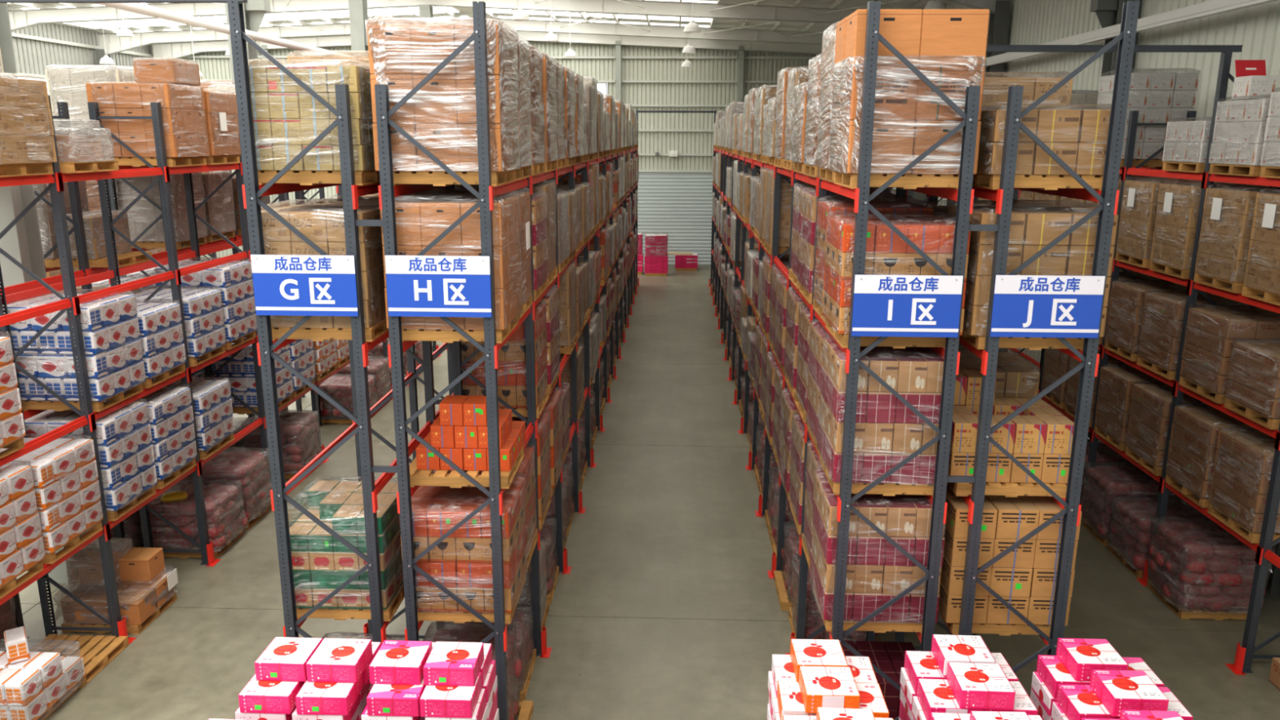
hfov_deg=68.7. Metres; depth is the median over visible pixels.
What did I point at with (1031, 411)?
carton
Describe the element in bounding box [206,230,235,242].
pallet
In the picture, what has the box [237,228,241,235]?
pallet
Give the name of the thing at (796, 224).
load
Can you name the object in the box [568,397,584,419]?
pallet
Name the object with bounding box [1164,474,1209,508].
pallet
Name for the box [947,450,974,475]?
carton
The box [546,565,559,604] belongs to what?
pallet
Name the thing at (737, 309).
load
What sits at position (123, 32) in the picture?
lamp
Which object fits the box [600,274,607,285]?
pallet
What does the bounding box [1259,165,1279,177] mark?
pallet
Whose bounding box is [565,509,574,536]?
pallet
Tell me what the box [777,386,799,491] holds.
load
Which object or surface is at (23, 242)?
wall
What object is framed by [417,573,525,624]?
pallet
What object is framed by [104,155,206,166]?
pallet
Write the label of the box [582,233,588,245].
pallet
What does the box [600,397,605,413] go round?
pallet
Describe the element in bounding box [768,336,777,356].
pallet
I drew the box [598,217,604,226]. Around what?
pallet
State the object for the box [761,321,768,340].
pallet
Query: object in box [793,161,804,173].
pallet
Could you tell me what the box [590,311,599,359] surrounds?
load
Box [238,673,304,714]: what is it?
gift box
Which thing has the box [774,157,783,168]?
pallet
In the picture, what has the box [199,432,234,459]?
pallet
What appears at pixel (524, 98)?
load
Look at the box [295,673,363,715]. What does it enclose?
gift box
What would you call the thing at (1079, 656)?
gift box
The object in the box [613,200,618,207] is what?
pallet
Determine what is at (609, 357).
load
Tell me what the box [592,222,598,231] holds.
pallet
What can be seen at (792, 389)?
pallet
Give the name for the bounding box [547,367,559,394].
pallet
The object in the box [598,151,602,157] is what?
pallet
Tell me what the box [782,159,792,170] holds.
pallet
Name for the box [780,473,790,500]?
pallet
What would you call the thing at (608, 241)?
load
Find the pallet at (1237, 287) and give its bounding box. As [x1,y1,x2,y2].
[1193,272,1244,293]
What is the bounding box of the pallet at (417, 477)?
[408,444,524,488]
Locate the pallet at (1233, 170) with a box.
[1208,163,1261,176]
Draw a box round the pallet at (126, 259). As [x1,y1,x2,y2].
[44,251,151,268]
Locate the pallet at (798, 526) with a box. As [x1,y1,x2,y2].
[789,495,801,534]
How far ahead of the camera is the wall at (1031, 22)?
19.25 m
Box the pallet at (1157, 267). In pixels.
[1148,260,1190,279]
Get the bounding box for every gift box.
[208,718,245,719]
[235,706,296,719]
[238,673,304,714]
[254,636,322,681]
[291,695,359,719]
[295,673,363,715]
[306,638,372,682]
[359,680,370,700]
[360,706,420,719]
[362,641,381,684]
[366,678,426,716]
[368,640,432,684]
[419,671,481,718]
[422,641,484,686]
[425,688,486,719]
[480,643,492,685]
[481,660,496,702]
[768,671,777,715]
[771,653,795,697]
[773,697,780,719]
[777,680,816,719]
[782,715,816,719]
[790,638,848,682]
[798,666,860,713]
[816,706,875,719]
[844,655,878,683]
[855,682,888,717]
[875,717,893,719]
[899,666,916,711]
[903,650,946,693]
[911,696,926,719]
[916,678,983,719]
[929,712,970,719]
[931,634,995,676]
[946,662,1015,710]
[969,711,1030,719]
[982,680,1037,715]
[991,653,1018,681]
[1027,715,1042,719]
[1031,671,1056,715]
[1035,654,1090,698]
[1050,701,1068,719]
[1056,637,1128,681]
[1056,684,1119,719]
[1080,717,1119,719]
[1089,669,1168,716]
[1120,709,1183,719]
[1122,657,1164,686]
[1157,686,1193,719]
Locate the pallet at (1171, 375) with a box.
[1136,355,1176,379]
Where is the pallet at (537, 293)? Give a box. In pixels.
[533,279,546,301]
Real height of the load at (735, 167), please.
1.289 m
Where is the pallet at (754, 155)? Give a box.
[752,152,756,159]
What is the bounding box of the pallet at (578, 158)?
[575,155,581,164]
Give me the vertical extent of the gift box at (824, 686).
0.178 m
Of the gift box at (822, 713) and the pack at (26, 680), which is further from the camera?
the pack at (26, 680)
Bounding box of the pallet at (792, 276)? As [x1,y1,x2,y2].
[788,268,799,288]
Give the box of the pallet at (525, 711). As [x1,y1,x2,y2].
[513,700,533,719]
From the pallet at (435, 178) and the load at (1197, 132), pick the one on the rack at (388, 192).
the pallet at (435, 178)
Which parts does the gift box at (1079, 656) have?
cord, cord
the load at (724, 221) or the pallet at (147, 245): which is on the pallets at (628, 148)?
the load at (724, 221)
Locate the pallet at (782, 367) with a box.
[777,356,784,374]
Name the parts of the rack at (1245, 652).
plate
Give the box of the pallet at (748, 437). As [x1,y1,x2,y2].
[746,428,751,444]
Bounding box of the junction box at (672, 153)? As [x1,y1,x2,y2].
[669,151,677,156]
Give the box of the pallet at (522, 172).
[514,165,529,180]
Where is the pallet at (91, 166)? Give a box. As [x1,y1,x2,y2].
[58,160,119,173]
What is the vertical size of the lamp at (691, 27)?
1.934 m
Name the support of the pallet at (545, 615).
on the floor
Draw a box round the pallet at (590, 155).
[587,152,593,160]
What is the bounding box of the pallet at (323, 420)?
[321,413,352,423]
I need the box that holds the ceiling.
[7,0,995,60]
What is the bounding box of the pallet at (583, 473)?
[579,461,587,484]
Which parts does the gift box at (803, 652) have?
cord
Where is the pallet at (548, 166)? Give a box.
[544,160,556,172]
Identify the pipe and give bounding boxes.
[95,3,339,56]
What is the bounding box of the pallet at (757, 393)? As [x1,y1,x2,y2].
[755,387,759,399]
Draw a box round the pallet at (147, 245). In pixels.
[131,235,206,249]
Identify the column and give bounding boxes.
[95,48,111,65]
[224,0,288,414]
[261,44,279,202]
[348,0,368,55]
[418,4,433,24]
[615,40,621,102]
[737,45,744,103]
[912,191,924,201]
[973,0,1010,205]
[1089,0,1139,76]
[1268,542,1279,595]
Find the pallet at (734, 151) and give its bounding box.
[732,148,737,154]
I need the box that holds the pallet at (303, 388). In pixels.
[291,378,314,397]
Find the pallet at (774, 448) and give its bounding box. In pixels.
[772,440,779,468]
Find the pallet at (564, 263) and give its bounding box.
[558,255,568,272]
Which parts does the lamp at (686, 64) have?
lamp shade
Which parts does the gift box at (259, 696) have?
cord, cord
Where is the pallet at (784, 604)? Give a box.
[773,570,795,610]
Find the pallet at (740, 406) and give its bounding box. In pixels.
[738,399,743,416]
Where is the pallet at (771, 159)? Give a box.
[768,155,774,164]
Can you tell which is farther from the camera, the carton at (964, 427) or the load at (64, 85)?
the load at (64, 85)
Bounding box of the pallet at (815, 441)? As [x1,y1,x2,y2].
[807,421,819,455]
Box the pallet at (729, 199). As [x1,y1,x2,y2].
[726,197,731,202]
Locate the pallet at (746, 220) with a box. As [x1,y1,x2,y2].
[742,213,750,223]
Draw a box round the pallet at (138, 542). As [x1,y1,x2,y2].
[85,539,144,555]
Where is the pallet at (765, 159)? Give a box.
[761,155,768,163]
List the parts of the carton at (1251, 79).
carton lid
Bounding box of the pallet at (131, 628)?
[61,591,177,634]
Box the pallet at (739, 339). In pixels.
[737,334,741,348]
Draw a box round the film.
[0,638,84,719]
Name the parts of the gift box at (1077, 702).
cord, cord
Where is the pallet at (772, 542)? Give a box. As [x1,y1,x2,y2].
[770,536,785,567]
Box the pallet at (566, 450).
[561,438,569,465]
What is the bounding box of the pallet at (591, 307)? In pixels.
[589,297,595,312]
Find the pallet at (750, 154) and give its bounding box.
[748,151,752,158]
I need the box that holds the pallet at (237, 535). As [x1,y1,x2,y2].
[162,528,244,559]
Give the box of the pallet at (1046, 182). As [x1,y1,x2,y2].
[972,173,1102,190]
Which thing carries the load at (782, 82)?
on the pallet at (779, 162)
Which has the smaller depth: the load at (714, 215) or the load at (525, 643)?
the load at (525, 643)
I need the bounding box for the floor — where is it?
[0,266,1279,719]
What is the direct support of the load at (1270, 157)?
on the pallet at (1265, 171)
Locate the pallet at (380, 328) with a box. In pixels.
[271,317,388,342]
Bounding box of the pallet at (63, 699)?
[37,683,77,719]
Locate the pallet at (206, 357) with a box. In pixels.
[188,344,225,366]
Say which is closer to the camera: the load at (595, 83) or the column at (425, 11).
the load at (595, 83)
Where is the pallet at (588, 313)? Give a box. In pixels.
[583,308,590,325]
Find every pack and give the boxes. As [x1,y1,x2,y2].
[0,651,6,657]
[0,653,9,669]
[0,668,22,705]
[0,704,11,719]
[4,626,30,664]
[4,668,43,706]
[7,651,42,669]
[9,689,47,719]
[26,652,62,688]
[42,672,66,708]
[61,656,84,690]
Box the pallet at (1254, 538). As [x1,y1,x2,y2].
[1207,502,1279,543]
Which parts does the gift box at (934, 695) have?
cord, cord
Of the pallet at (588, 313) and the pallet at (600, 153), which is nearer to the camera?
the pallet at (588, 313)
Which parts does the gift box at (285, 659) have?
cord, cord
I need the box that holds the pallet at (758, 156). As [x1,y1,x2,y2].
[755,154,761,161]
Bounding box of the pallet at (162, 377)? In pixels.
[142,363,185,388]
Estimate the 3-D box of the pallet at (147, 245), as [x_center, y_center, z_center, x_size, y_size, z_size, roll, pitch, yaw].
[-8.967,-2.216,17.641,1.120,0.140,1.050,1,13,2]
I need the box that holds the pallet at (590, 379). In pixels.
[582,370,595,385]
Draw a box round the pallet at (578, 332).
[576,321,583,337]
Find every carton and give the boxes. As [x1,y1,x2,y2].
[415,438,439,470]
[424,431,431,438]
[430,417,454,448]
[439,395,468,426]
[439,447,463,470]
[453,425,478,448]
[462,395,487,426]
[462,448,487,471]
[477,417,506,448]
[486,440,515,471]
[498,408,511,438]
[506,430,520,458]
[511,421,525,448]
[841,640,857,656]
[854,640,890,662]
[871,662,900,709]
[884,641,915,663]
[888,709,897,719]
[892,662,904,709]
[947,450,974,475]
[950,414,977,453]
[952,405,973,414]
[953,370,967,404]
[959,369,996,404]
[964,404,993,415]
[975,414,1015,453]
[986,453,1012,482]
[992,397,1022,415]
[1005,415,1046,453]
[1009,453,1043,483]
[1013,398,1052,415]
[1023,406,1064,416]
[1035,415,1074,454]
[1040,453,1070,483]
[1231,59,1278,99]
[1268,657,1279,689]
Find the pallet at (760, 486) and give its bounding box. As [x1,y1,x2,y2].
[759,484,768,509]
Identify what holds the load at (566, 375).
on the pallet at (582, 404)
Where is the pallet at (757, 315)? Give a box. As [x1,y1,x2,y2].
[755,311,761,327]
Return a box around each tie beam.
[0,0,247,3]
[638,111,714,112]
[986,44,1243,52]
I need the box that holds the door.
[632,169,717,266]
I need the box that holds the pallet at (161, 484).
[155,457,196,488]
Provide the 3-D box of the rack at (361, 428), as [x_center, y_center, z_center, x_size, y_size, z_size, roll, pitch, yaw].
[-2.677,-3.458,26.865,1.200,8.130,35.672,1,13,2]
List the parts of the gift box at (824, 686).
cord, cord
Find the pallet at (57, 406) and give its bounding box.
[21,382,142,411]
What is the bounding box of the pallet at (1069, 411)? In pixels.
[1064,404,1093,427]
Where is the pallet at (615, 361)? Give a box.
[613,355,617,365]
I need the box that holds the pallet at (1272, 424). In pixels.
[1223,397,1279,430]
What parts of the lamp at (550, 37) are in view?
lamp shade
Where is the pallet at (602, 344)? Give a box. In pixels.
[599,334,606,346]
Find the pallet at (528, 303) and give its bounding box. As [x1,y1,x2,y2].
[518,293,533,319]
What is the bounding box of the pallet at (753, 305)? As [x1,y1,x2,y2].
[752,301,756,314]
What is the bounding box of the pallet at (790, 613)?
[788,607,878,641]
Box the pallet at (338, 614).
[296,582,404,621]
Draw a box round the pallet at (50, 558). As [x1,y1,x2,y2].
[41,520,102,564]
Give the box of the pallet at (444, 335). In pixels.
[401,314,518,343]
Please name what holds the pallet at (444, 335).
on the rack at (388, 192)
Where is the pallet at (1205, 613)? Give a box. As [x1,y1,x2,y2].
[1146,577,1257,620]
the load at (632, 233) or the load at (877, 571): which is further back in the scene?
the load at (632, 233)
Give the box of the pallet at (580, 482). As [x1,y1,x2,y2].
[571,480,582,499]
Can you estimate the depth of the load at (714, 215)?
39.52 m
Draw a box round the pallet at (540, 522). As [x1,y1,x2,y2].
[538,492,551,529]
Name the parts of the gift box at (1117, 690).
cord, cord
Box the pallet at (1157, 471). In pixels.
[1124,445,1162,475]
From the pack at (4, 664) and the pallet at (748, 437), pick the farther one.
the pallet at (748, 437)
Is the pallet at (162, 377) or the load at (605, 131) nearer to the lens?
the pallet at (162, 377)
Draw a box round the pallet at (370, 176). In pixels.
[257,169,380,185]
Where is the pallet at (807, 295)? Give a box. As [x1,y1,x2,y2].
[799,282,812,303]
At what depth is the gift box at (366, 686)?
8.90 m
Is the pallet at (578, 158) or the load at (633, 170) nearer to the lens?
the pallet at (578, 158)
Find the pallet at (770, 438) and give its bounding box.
[764,421,773,444]
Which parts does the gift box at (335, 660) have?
cord, cord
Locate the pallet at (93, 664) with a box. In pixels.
[29,634,128,688]
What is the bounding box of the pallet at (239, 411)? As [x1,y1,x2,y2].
[232,394,292,414]
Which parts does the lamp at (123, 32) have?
lamp shade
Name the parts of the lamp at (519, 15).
lamp shade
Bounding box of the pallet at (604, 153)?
[602,150,606,156]
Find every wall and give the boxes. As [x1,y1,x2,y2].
[0,3,86,583]
[11,23,153,78]
[150,40,817,261]
[892,0,1279,572]
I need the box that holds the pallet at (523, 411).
[498,387,549,418]
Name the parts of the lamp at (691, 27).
lamp shade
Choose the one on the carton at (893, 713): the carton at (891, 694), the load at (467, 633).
the carton at (891, 694)
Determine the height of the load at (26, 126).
1.031 m
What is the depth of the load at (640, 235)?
48.25 m
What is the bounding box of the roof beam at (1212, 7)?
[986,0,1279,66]
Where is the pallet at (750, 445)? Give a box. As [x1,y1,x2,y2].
[749,444,752,453]
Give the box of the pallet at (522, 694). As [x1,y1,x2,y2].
[516,648,536,702]
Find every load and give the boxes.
[0,48,4,72]
[0,71,57,164]
[0,331,26,447]
[0,433,102,553]
[0,460,45,587]
[0,596,17,646]
[2,288,146,401]
[24,398,157,511]
[33,180,88,258]
[44,64,135,135]
[44,259,79,277]
[53,119,115,161]
[53,537,177,625]
[57,283,139,293]
[66,208,132,258]
[80,274,156,289]
[83,493,144,547]
[84,179,101,213]
[85,81,209,157]
[102,383,197,479]
[111,172,208,241]
[121,284,226,357]
[126,267,155,278]
[133,57,200,85]
[135,298,186,378]
[138,479,248,551]
[144,248,166,253]
[152,377,235,450]
[154,257,257,342]
[178,447,271,521]
[180,257,238,262]
[191,358,204,379]
[192,79,235,89]
[201,169,235,235]
[203,88,240,155]
[208,84,235,94]
[209,337,293,407]
[222,417,250,452]
[232,175,262,228]
[240,409,322,472]
[248,58,375,170]
[261,198,386,328]
[287,50,369,69]
[287,476,403,609]
[288,339,315,391]
[302,195,405,204]
[313,339,337,374]
[319,373,377,417]
[321,631,404,640]
[330,355,391,402]
[335,339,349,361]
[351,683,373,719]
[358,193,414,201]
[364,15,520,171]
[368,337,417,376]
[370,358,405,384]
[374,186,467,195]
[379,190,523,329]
[386,337,422,365]
[398,471,528,613]
[417,185,532,304]
[419,675,498,719]
[422,621,522,719]
[432,444,537,555]
[444,603,534,690]
[461,300,547,408]
[469,177,557,274]
[510,32,532,166]
[511,408,551,519]
[513,191,548,289]
[515,537,546,636]
[525,44,544,164]
[537,52,557,161]
[537,181,590,238]
[538,284,559,384]
[540,516,557,594]
[542,168,594,230]
[542,386,563,487]
[544,486,567,555]
[553,61,565,159]
[554,462,574,524]
[556,184,582,243]
[556,188,577,253]
[556,190,569,263]
[558,260,576,346]
[559,66,576,157]
[560,343,584,412]
[560,382,569,454]
[564,449,581,494]
[567,422,586,477]
[568,405,591,447]
[572,72,583,155]
[575,161,599,225]
[575,259,589,316]
[575,263,584,330]
[576,250,595,306]
[577,321,597,377]
[580,76,597,152]
[582,82,595,153]
[582,103,587,154]
[582,226,608,279]
[582,249,600,296]
[582,371,600,413]
[582,391,596,435]
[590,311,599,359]
[591,293,606,341]
[596,90,604,151]
[598,170,611,212]
[598,174,605,220]
[599,161,613,205]
[599,176,606,213]
[599,339,611,382]
[599,360,604,406]
[600,224,614,265]
[600,276,611,330]
[600,355,608,385]
[602,94,613,149]
[602,110,608,151]
[604,111,610,150]
[606,156,624,196]
[606,209,619,250]
[606,221,617,260]
[607,233,610,269]
[607,266,616,308]
[607,328,616,359]
[610,281,614,321]
[613,100,622,147]
[613,101,615,148]
[613,167,622,197]
[613,168,620,202]
[613,264,621,294]
[613,319,621,342]
[613,320,615,338]
[615,102,623,147]
[615,111,619,148]
[615,274,619,306]
[617,205,622,244]
[617,213,622,249]
[617,244,626,284]
[617,257,624,291]
[618,201,628,226]
[618,301,625,328]
[622,103,626,146]
[622,153,625,192]
[622,196,631,230]
[622,208,626,240]
[622,286,628,315]
[624,103,632,145]
[624,163,627,191]
[625,211,628,235]
[626,107,629,146]
[626,117,626,146]
[626,151,631,186]
[626,160,630,190]
[626,193,635,217]
[626,195,635,221]
[626,243,630,269]
[626,250,629,275]
[629,120,631,146]
[630,158,633,184]
[630,162,632,186]
[630,200,631,223]
[630,231,634,262]
[630,236,632,266]
[631,110,635,145]
[632,153,635,182]
[632,190,637,216]
[632,269,634,293]
[633,234,636,255]
[634,112,636,145]
[634,157,636,182]
[635,120,638,144]
[635,151,639,179]
[635,262,636,284]
[637,231,643,254]
[637,253,643,271]
[644,232,667,256]
[644,253,667,273]
[675,253,697,268]
[711,155,715,180]
[711,191,717,216]
[713,123,715,145]
[713,157,715,181]
[713,196,716,222]
[713,240,718,262]
[715,113,717,145]
[715,152,718,183]
[715,200,719,224]
[715,238,722,266]
[716,110,724,145]
[717,128,719,146]
[717,151,744,187]
[717,241,722,271]
[718,195,727,230]
[718,245,725,276]
[718,291,724,314]
[720,117,724,146]
[720,203,731,232]
[720,206,731,238]
[720,254,729,279]
[720,262,729,287]
[721,116,724,146]
[723,219,726,241]
[723,269,727,292]
[724,106,728,146]
[724,106,728,147]
[724,320,733,342]
[725,166,732,197]
[725,213,730,246]
[725,262,741,297]
[726,321,733,346]
[727,110,729,147]
[727,268,741,306]
[728,101,744,148]
[729,209,736,253]
[729,329,738,361]
[730,213,758,261]
[730,274,740,311]
[731,287,740,321]
[731,343,738,365]
[732,113,741,149]
[732,160,760,206]
[733,347,743,379]
[734,293,740,331]
[736,172,759,208]
[736,356,745,389]
[737,113,742,150]
[737,171,759,213]
[738,284,755,337]
[739,375,751,407]
[740,316,746,353]
[741,112,744,150]
[742,93,748,151]
[742,173,759,217]
[742,379,754,419]
[743,240,764,284]
[745,248,789,298]
[745,314,756,361]
[746,87,771,152]
[746,330,755,378]
[746,401,759,440]
[749,176,760,226]
[751,254,786,307]
[751,408,764,451]
[753,88,761,153]
[754,323,764,397]
[754,425,774,479]
[755,84,777,154]
[755,180,760,231]
[757,260,764,316]
[758,166,772,239]
[760,254,789,333]
[760,336,767,412]
[760,453,778,495]
[761,103,774,155]
[764,168,816,247]
[764,351,779,436]
[765,97,777,156]
[766,466,786,529]
[767,697,773,719]
[768,263,788,345]
[772,367,782,457]
[772,490,795,551]
[773,274,787,365]
[774,66,807,159]
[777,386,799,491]
[781,520,804,599]
[784,66,808,159]
[784,286,806,387]
[788,412,804,524]
[790,553,877,640]
[791,81,808,163]
[791,182,879,275]
[795,303,810,411]
[796,186,906,293]
[802,440,822,554]
[803,53,822,165]
[806,318,831,442]
[809,466,947,622]
[812,195,933,305]
[816,333,951,484]
[817,20,840,168]
[822,209,970,335]
[829,8,989,174]
[898,685,914,719]
[930,200,1047,217]
[938,482,1081,625]
[948,200,1118,337]
[958,345,969,351]
[958,346,1039,398]
[977,103,1124,175]
[977,197,995,205]
[981,71,1072,111]
[1017,190,1035,205]
[1030,688,1051,719]
[1034,192,1060,206]
[1041,348,1117,401]
[1051,405,1075,422]
[1059,173,1149,208]
[1064,347,1133,419]
[1065,439,1139,500]
[1070,89,1098,109]
[1079,461,1182,537]
[1085,174,1177,213]
[1094,364,1167,443]
[1097,67,1200,159]
[1104,278,1211,353]
[1106,495,1212,569]
[1115,176,1225,259]
[1118,268,1164,282]
[1125,381,1215,466]
[1137,289,1249,370]
[1146,515,1276,611]
[1150,178,1272,269]
[1162,116,1244,163]
[1165,403,1267,498]
[1179,303,1279,393]
[1194,183,1279,282]
[1208,93,1279,165]
[1208,426,1279,533]
[1225,338,1279,418]
[1243,187,1279,294]
[1260,87,1279,166]
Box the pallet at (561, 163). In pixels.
[556,158,565,168]
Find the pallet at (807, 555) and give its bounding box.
[801,533,810,568]
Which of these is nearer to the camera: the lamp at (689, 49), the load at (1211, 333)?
the load at (1211, 333)
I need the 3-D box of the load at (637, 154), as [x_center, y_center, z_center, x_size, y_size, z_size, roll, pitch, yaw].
[-0.652,-8.929,43.018,1.221,1.240,1.181,1,13,2]
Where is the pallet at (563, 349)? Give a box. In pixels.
[559,333,577,354]
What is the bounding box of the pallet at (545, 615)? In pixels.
[530,601,549,637]
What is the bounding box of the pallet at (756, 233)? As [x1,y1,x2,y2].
[754,227,759,239]
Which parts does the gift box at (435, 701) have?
cord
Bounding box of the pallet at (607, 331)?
[606,323,611,336]
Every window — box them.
[17,76,48,94]
[597,82,606,97]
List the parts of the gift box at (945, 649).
cord, cord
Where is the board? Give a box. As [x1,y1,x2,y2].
[668,252,693,254]
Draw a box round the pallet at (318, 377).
[315,364,336,381]
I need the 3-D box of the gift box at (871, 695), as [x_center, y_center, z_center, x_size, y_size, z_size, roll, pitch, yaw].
[1.929,3.068,8.318,0.461,0.178,0.461,1,13,3]
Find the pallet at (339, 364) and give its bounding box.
[336,355,349,368]
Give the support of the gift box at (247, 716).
on the load at (357, 716)
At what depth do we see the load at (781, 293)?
14.77 m
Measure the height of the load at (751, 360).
0.882 m
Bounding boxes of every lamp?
[99,22,115,64]
[116,9,133,36]
[190,25,202,76]
[225,48,229,55]
[511,0,529,21]
[544,0,558,41]
[564,14,576,57]
[680,53,693,67]
[682,17,696,53]
[683,0,700,33]
[924,0,943,8]
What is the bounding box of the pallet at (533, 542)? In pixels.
[524,528,537,573]
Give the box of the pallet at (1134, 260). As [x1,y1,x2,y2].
[1115,252,1150,267]
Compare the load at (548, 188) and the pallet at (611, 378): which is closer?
the load at (548, 188)
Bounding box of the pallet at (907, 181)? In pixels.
[833,170,959,189]
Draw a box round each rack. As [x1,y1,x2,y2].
[0,94,440,644]
[0,102,324,638]
[181,171,216,259]
[226,1,463,644]
[355,1,639,719]
[707,0,980,719]
[882,0,1139,672]
[926,51,1279,675]
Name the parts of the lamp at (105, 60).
stem, lamp shade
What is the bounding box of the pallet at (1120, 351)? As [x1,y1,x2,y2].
[1104,340,1137,361]
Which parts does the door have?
head rail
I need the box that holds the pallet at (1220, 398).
[1178,375,1226,404]
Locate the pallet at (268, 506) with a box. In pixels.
[243,500,271,529]
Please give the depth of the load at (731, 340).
29.13 m
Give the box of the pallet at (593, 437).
[590,426,597,445]
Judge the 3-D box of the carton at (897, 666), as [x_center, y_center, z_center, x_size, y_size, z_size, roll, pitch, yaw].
[3.030,3.651,10.497,0.330,0.325,0.440,1,13,2]
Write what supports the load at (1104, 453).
on the pallet
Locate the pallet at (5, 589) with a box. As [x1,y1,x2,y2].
[0,560,43,599]
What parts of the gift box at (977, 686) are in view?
cord, cord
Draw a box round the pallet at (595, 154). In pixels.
[593,151,597,159]
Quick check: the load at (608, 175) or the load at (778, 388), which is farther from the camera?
the load at (608, 175)
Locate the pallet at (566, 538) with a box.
[553,532,567,565]
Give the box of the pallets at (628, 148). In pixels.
[618,144,727,347]
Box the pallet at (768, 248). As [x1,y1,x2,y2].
[764,240,789,254]
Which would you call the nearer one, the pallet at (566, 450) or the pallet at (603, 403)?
the pallet at (566, 450)
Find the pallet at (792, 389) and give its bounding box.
[784,370,795,397]
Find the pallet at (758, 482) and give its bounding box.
[754,464,760,488]
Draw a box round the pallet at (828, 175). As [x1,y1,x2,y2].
[818,167,835,182]
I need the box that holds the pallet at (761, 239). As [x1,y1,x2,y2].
[759,235,765,246]
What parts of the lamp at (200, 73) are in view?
stem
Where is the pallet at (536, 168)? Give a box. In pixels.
[530,162,545,176]
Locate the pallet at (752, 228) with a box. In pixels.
[750,223,755,233]
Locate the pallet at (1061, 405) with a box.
[1041,388,1065,408]
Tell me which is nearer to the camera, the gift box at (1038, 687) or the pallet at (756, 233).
the gift box at (1038, 687)
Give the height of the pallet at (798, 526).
0.140 m
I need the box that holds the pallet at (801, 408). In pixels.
[794,391,806,422]
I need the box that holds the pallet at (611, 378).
[608,374,612,387]
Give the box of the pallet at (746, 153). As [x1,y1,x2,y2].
[744,151,748,157]
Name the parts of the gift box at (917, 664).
cord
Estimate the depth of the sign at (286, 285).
9.19 m
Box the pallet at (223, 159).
[204,155,239,164]
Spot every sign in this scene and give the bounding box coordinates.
[250,254,358,316]
[385,255,491,317]
[851,274,963,337]
[990,275,1105,337]
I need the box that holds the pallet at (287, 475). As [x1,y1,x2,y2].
[284,471,297,479]
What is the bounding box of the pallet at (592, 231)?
[588,226,595,238]
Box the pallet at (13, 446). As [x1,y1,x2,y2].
[0,437,24,458]
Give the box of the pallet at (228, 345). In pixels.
[224,330,256,350]
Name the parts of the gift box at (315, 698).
cord, cord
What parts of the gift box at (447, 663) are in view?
cord, cord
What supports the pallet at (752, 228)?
on the rack at (964, 195)
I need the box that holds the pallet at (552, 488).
[551,469,560,496]
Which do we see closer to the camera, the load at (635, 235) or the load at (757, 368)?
the load at (757, 368)
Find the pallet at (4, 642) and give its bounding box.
[0,642,6,651]
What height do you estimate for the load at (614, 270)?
1.246 m
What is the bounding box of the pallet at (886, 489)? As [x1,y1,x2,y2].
[819,452,933,496]
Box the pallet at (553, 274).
[546,266,558,286]
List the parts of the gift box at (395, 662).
cord, cord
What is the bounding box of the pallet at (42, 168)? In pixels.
[0,162,53,177]
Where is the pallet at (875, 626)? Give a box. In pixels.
[813,586,922,633]
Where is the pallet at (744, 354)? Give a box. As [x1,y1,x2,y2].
[741,346,746,359]
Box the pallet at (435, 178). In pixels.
[392,168,515,186]
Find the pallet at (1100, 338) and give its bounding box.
[1098,337,1102,344]
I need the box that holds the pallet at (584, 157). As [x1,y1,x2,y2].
[581,154,588,162]
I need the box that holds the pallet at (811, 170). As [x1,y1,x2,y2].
[803,163,817,177]
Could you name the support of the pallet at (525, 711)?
on the floor
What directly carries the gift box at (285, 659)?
on the gift box at (259, 696)
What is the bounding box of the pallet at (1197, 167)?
[1161,160,1228,173]
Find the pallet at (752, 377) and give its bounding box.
[749,371,754,386]
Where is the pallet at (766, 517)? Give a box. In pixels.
[764,510,773,540]
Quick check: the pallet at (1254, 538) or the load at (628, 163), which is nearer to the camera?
the pallet at (1254, 538)
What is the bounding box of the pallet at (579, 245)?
[575,240,582,253]
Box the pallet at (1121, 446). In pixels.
[1093,424,1125,450]
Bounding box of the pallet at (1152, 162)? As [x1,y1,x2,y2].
[1120,159,1163,167]
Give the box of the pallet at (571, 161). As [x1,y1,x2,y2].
[565,156,575,166]
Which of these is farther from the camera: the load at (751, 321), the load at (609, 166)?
the load at (609, 166)
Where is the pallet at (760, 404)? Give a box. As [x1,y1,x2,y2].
[758,400,764,422]
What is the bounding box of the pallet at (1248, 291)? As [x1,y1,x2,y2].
[1240,284,1279,306]
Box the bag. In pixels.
[160,490,188,502]
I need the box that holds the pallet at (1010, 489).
[946,481,1066,497]
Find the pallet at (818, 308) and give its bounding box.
[813,297,826,324]
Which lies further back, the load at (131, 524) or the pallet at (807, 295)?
the load at (131, 524)
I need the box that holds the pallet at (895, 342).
[826,320,946,349]
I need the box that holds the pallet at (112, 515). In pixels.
[106,484,155,520]
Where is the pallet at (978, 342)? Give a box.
[959,329,1084,351]
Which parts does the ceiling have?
skylight pane, brace rod, skylight pane, brace rod, skylight pane, skylight pane, brace rod, brace rod, brace rod, skylight pane, skylight pane, brace rod, brace rod, brace rod, brace rod, brace rod, brace rod, brace rod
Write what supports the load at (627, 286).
on the pallets at (628, 148)
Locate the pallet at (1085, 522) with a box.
[1080,515,1111,546]
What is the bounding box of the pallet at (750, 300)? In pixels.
[747,293,752,304]
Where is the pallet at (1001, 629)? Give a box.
[938,609,1050,636]
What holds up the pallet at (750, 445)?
on the floor
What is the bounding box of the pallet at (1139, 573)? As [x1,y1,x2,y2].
[1108,542,1143,578]
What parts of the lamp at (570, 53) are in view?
stem, lamp shade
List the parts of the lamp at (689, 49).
lamp shade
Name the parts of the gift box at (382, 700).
cord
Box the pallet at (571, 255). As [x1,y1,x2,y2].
[568,248,575,262]

